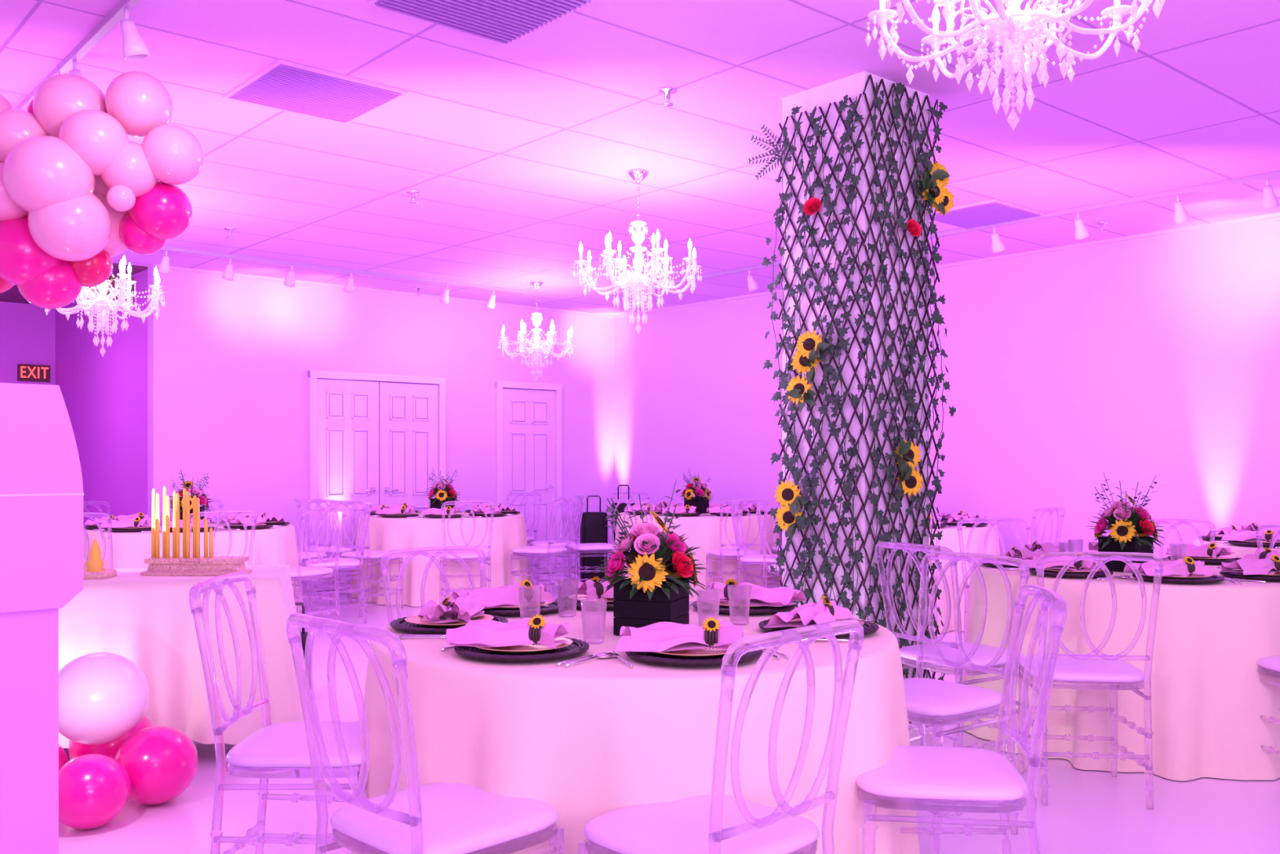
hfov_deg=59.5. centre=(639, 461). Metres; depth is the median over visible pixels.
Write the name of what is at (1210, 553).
place setting
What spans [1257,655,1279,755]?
dining chair
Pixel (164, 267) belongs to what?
rail
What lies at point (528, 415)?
door
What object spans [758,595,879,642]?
place setting
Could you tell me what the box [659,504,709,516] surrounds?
place setting
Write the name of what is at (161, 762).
balloon
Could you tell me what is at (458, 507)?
place setting
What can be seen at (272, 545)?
round banquet table
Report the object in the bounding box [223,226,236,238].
sprinkler
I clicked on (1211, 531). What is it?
dining chair
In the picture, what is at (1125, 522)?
flower centerpiece
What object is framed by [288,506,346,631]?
dining chair
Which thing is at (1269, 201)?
track lights
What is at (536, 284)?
crystal chandelier
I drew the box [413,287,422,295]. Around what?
sprinkler
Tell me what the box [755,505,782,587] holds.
dining chair
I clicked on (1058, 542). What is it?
glass tumbler
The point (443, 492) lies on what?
flower centerpiece
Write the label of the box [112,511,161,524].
place setting
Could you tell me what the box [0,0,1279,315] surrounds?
ceiling
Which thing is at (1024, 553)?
place setting
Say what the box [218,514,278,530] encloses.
place setting
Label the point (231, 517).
place setting
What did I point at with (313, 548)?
dining chair
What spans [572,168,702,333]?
crystal chandelier
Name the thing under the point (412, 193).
sprinkler
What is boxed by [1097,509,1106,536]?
dining chair
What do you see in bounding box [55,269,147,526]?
wall
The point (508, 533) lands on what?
round banquet table
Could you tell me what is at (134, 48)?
rail
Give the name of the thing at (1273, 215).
trim
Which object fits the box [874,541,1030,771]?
dining chair
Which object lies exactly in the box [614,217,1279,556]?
wall
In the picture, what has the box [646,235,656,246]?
sprinkler
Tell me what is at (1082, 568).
place setting
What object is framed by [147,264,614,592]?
wall
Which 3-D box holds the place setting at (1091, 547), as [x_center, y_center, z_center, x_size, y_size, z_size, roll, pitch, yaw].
[2.394,0.438,5.696,0.431,0.104,0.347,0,0,10]
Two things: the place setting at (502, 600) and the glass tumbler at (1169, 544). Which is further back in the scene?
the glass tumbler at (1169, 544)
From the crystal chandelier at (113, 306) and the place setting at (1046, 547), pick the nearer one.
the place setting at (1046, 547)
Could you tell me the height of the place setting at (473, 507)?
0.104 m
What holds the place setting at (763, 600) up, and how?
on the round banquet table at (587, 740)
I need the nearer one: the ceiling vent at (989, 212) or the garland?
the garland
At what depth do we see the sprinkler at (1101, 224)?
7.99 m
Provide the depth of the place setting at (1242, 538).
6.51 m
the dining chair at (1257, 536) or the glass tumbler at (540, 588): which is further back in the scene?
the dining chair at (1257, 536)
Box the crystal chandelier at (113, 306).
[44,255,165,356]
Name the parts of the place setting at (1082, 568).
charger plate, dinner plate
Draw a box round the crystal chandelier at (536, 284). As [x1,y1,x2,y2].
[497,280,576,382]
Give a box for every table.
[58,564,312,747]
[83,521,302,612]
[350,511,530,606]
[351,600,919,853]
[614,511,782,599]
[928,520,999,632]
[961,555,1279,781]
[1193,538,1279,558]
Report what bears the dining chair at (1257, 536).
on the floor
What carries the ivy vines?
attached to the lattice
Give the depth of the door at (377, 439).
10.99 m
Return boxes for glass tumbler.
[518,585,542,619]
[555,579,578,617]
[580,599,607,643]
[696,587,720,625]
[727,585,751,624]
[1057,542,1074,565]
[1067,538,1083,556]
[1168,543,1186,559]
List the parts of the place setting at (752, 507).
dinner plate, charger plate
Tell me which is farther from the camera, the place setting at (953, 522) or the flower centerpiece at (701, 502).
the flower centerpiece at (701, 502)
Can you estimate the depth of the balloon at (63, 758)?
4.04 m
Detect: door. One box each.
[307,369,445,593]
[494,380,562,574]
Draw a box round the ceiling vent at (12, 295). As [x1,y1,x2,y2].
[0,262,147,304]
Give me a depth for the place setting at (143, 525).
7.88 m
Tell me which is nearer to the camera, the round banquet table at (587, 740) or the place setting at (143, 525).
the round banquet table at (587, 740)
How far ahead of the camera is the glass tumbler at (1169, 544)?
5.09 m
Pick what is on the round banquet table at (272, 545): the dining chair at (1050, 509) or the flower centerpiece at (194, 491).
the flower centerpiece at (194, 491)
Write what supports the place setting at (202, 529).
on the round banquet table at (272, 545)
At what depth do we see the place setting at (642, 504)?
10.76 m
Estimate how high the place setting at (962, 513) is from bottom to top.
0.102 m
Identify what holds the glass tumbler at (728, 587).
on the round banquet table at (587, 740)
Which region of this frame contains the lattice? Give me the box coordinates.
[777,74,940,724]
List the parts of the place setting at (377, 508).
charger plate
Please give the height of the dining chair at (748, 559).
0.922 m
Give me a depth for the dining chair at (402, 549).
4.17 m
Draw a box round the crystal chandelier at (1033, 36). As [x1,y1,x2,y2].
[865,0,1165,130]
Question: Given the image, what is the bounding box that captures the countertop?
[0,382,84,853]
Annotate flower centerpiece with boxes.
[169,469,213,519]
[425,466,459,513]
[595,479,708,635]
[680,466,713,513]
[1086,473,1164,573]
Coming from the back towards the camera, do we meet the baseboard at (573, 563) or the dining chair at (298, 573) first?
the baseboard at (573, 563)
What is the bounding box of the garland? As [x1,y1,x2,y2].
[0,64,204,309]
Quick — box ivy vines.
[748,81,955,680]
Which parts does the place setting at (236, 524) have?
charger plate, dinner plate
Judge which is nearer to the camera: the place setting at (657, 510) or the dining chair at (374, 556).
the dining chair at (374, 556)
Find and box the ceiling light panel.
[222,58,408,124]
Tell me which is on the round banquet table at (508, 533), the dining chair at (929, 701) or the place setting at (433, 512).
the place setting at (433, 512)
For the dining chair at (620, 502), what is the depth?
9.57 m
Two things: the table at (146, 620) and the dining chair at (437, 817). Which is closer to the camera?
the dining chair at (437, 817)
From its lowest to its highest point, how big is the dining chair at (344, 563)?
0.922 m
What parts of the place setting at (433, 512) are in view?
charger plate, dinner plate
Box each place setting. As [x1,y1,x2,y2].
[83,515,121,530]
[99,516,162,533]
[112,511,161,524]
[160,512,214,523]
[161,518,225,532]
[210,511,256,523]
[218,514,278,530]
[256,512,289,526]
[363,504,400,516]
[375,506,424,518]
[387,502,418,513]
[390,595,508,639]
[417,503,462,512]
[422,506,470,518]
[440,614,614,667]
[451,579,565,615]
[458,502,492,511]
[468,505,511,517]
[494,503,520,515]
[541,576,614,608]
[604,617,789,668]
[623,502,648,513]
[624,503,664,515]
[656,501,684,511]
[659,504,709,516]
[688,578,805,613]
[706,505,754,516]
[709,502,728,507]
[736,502,761,510]
[742,503,770,515]
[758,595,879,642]
[928,515,955,528]
[929,510,951,520]
[941,511,987,523]
[941,512,987,527]
[979,546,1045,570]
[1011,540,1075,557]
[1018,553,1130,581]
[1070,542,1159,559]
[1120,555,1242,584]
[1152,542,1240,564]
[1199,524,1257,542]
[1216,554,1279,583]
[1221,528,1279,548]
[1235,546,1279,568]
[1240,522,1279,532]
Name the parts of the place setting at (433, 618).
dinner plate, charger plate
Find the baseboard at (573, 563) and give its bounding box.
[301,562,579,593]
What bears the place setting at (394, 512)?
on the round banquet table at (508, 533)
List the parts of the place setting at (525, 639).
charger plate, dinner plate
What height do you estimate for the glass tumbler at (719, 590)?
0.115 m
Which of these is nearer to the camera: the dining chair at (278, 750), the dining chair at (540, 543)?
the dining chair at (278, 750)
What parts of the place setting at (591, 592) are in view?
charger plate, dinner plate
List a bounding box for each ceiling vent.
[0,262,147,304]
[367,0,595,44]
[928,199,1044,228]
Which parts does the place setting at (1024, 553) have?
charger plate, dinner plate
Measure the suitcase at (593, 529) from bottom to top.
0.907 m
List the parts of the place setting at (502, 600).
dinner plate, charger plate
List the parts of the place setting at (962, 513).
charger plate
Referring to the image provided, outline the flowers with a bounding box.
[773,158,954,541]
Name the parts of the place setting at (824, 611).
charger plate, dinner plate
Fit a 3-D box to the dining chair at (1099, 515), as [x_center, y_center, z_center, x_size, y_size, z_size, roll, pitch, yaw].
[3.106,0.780,6.850,0.499,0.922,0.436,0,0,0]
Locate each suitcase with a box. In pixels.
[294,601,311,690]
[579,495,607,582]
[612,484,635,554]
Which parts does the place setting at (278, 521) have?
dinner plate, charger plate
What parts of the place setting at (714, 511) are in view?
charger plate, dinner plate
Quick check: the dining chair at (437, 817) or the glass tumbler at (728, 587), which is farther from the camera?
the glass tumbler at (728, 587)
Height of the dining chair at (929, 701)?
0.922 m
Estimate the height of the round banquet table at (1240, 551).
0.751 m
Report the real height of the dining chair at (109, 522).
0.922 m
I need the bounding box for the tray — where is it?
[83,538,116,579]
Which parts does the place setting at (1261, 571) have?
charger plate, dinner plate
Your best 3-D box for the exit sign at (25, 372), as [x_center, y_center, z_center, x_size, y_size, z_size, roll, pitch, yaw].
[-6.486,-0.950,11.985,0.306,0.180,0.047,0,0,-41]
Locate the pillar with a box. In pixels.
[782,71,928,733]
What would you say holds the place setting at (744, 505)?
on the round banquet table at (705, 532)
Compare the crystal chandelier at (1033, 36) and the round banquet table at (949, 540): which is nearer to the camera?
the crystal chandelier at (1033, 36)
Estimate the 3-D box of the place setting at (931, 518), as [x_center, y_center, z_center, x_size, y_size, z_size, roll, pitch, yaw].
[2.120,0.439,8.354,0.440,0.102,0.349,0,0,-6]
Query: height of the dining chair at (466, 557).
0.922 m
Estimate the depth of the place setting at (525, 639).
2.82 m
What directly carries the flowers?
attached to the ivy vines
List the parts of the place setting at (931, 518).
charger plate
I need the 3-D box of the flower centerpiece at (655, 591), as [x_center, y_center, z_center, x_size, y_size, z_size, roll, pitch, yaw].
[0.032,0.270,3.210,0.329,0.438,0.320,0,0,-4]
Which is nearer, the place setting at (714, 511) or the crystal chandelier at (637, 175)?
the crystal chandelier at (637, 175)
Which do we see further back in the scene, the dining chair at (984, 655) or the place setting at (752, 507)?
the place setting at (752, 507)
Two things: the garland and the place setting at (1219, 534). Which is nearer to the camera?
the garland
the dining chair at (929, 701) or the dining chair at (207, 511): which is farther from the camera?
the dining chair at (207, 511)
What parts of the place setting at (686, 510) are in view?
charger plate, dinner plate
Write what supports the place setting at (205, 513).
on the round banquet table at (272, 545)
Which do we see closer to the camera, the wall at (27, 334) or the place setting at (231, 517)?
the place setting at (231, 517)
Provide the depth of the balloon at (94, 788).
3.71 m
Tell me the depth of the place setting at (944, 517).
9.22 m
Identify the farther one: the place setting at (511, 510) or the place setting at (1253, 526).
the place setting at (511, 510)
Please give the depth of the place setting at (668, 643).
2.76 m
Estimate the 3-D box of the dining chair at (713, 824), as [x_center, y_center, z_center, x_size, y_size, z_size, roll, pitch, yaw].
[0.162,0.780,2.349,0.436,0.922,0.499,0,0,-45]
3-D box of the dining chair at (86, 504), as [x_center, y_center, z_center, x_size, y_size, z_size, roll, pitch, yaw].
[-4.325,0.780,8.974,0.499,0.922,0.436,0,0,32]
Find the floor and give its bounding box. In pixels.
[58,571,1279,853]
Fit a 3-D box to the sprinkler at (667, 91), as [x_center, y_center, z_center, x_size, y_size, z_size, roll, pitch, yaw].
[0.126,-1.676,5.150,0.090,0.069,0.090,0,0,0]
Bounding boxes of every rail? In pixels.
[14,0,150,111]
[157,245,526,308]
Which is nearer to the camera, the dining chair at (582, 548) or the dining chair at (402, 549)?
the dining chair at (402, 549)
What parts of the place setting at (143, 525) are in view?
charger plate, dinner plate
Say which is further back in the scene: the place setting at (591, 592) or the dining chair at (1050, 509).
the dining chair at (1050, 509)
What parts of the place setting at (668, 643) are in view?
charger plate, dinner plate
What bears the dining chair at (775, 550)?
on the floor
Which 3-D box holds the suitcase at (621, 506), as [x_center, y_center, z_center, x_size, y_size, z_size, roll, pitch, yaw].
[-0.169,0.737,11.494,0.220,1.007,0.212,0,0,-11]
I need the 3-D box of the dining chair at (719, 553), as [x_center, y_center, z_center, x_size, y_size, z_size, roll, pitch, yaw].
[0.822,0.780,9.653,0.436,0.922,0.499,0,0,-16]
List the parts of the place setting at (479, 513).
charger plate, dinner plate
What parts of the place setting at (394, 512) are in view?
charger plate, dinner plate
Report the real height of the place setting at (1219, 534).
0.102 m
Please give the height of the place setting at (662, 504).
0.102 m
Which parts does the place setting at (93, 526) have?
charger plate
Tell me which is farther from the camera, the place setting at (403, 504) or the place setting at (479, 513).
the place setting at (403, 504)
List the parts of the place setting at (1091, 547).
charger plate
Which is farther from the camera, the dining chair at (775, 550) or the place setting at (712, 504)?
the place setting at (712, 504)
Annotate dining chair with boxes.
[83,501,111,521]
[83,511,112,568]
[169,498,222,521]
[188,572,368,853]
[190,511,257,565]
[285,612,564,853]
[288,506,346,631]
[293,497,352,604]
[295,498,337,608]
[305,502,372,623]
[328,500,404,613]
[380,546,486,625]
[439,501,494,601]
[506,493,542,582]
[510,497,577,597]
[528,494,585,585]
[559,496,616,595]
[577,617,863,853]
[606,499,653,575]
[612,492,649,504]
[705,499,768,591]
[728,500,782,587]
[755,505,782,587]
[769,544,782,587]
[856,583,1066,853]
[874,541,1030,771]
[903,551,1029,853]
[928,509,942,639]
[956,517,1031,641]
[1016,551,1164,809]
[1028,506,1065,545]
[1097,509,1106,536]
[1097,513,1111,536]
[1151,518,1215,556]
[1255,524,1279,551]
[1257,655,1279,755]
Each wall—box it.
[0,301,55,385]
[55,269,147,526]
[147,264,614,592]
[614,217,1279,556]
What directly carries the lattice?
attached to the pillar
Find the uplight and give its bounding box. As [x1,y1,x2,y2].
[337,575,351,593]
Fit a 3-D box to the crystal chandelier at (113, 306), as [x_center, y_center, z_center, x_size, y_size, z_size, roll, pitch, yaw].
[-3.430,-1.190,7.150,0.728,1.041,0.728,0,0,-20]
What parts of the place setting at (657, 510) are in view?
charger plate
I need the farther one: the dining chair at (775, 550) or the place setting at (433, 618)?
the dining chair at (775, 550)
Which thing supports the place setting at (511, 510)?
on the round banquet table at (508, 533)
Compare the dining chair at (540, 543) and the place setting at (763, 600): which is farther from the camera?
the dining chair at (540, 543)
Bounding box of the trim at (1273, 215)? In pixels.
[154,212,1279,317]
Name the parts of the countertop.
panel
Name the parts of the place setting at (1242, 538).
charger plate, dinner plate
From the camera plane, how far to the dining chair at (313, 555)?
9.44 m
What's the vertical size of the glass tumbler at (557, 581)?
0.115 m
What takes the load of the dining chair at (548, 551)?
on the floor
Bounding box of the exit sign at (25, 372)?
[17,364,49,382]
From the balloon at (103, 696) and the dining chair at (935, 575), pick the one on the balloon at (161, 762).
the balloon at (103, 696)
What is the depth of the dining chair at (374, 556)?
9.35 m
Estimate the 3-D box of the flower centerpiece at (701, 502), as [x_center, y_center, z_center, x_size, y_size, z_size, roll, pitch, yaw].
[0.541,0.270,10.698,0.320,0.438,0.329,0,0,17]
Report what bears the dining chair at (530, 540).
on the floor
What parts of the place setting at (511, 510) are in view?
charger plate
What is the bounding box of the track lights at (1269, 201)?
[604,170,1279,311]
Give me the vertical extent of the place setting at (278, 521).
0.102 m
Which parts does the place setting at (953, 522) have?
dinner plate, charger plate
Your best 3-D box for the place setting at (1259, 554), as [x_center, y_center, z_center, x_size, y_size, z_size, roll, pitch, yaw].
[2.854,0.439,5.067,0.349,0.102,0.440,0,0,10]
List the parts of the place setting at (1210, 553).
charger plate, dinner plate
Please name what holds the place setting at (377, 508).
on the round banquet table at (508, 533)
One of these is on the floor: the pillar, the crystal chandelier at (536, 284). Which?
the pillar
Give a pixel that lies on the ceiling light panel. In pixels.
(282, 85)
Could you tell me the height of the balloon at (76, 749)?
0.299 m
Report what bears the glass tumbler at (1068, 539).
on the round banquet table at (1209, 699)
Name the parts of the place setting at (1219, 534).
dinner plate, charger plate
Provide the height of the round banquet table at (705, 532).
0.751 m
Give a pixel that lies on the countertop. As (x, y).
(42, 494)
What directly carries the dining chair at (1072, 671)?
on the floor
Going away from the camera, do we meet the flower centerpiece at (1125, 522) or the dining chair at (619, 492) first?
the flower centerpiece at (1125, 522)
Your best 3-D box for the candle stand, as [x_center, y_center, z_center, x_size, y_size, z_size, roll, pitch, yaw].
[-1.930,0.296,4.880,0.440,0.382,0.182,0,0,0]
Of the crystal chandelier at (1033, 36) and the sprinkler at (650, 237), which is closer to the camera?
the crystal chandelier at (1033, 36)
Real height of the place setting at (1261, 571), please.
0.104 m
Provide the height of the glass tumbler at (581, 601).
0.115 m
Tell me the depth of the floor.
3.96 m
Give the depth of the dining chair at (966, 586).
6.41 m
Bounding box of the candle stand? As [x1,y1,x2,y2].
[140,485,252,575]
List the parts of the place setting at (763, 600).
dinner plate, charger plate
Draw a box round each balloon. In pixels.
[58,651,149,744]
[58,743,68,768]
[58,753,131,829]
[68,714,153,759]
[114,725,198,804]
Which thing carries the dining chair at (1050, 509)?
on the floor
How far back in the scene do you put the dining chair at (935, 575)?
7.64 m
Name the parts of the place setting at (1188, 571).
charger plate, dinner plate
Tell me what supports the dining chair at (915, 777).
on the floor
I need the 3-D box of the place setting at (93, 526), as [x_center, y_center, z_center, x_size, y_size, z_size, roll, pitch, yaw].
[-3.890,0.438,8.201,0.347,0.104,0.431,0,0,-23]
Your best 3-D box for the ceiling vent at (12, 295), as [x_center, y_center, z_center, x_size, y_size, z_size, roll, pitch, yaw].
[-6.268,-1.750,10.264,2.670,0.120,3.250,0,0,-41]
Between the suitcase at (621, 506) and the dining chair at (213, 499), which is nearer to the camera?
the dining chair at (213, 499)
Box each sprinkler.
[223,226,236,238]
[406,190,420,203]
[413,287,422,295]
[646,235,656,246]
[657,86,676,106]
[1095,221,1108,232]
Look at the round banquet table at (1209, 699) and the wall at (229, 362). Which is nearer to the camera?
the round banquet table at (1209, 699)
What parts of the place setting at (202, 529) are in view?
charger plate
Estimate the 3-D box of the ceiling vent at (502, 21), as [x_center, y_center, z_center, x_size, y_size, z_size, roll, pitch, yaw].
[-0.574,-1.697,4.117,0.620,0.026,0.620,0,0,-41]

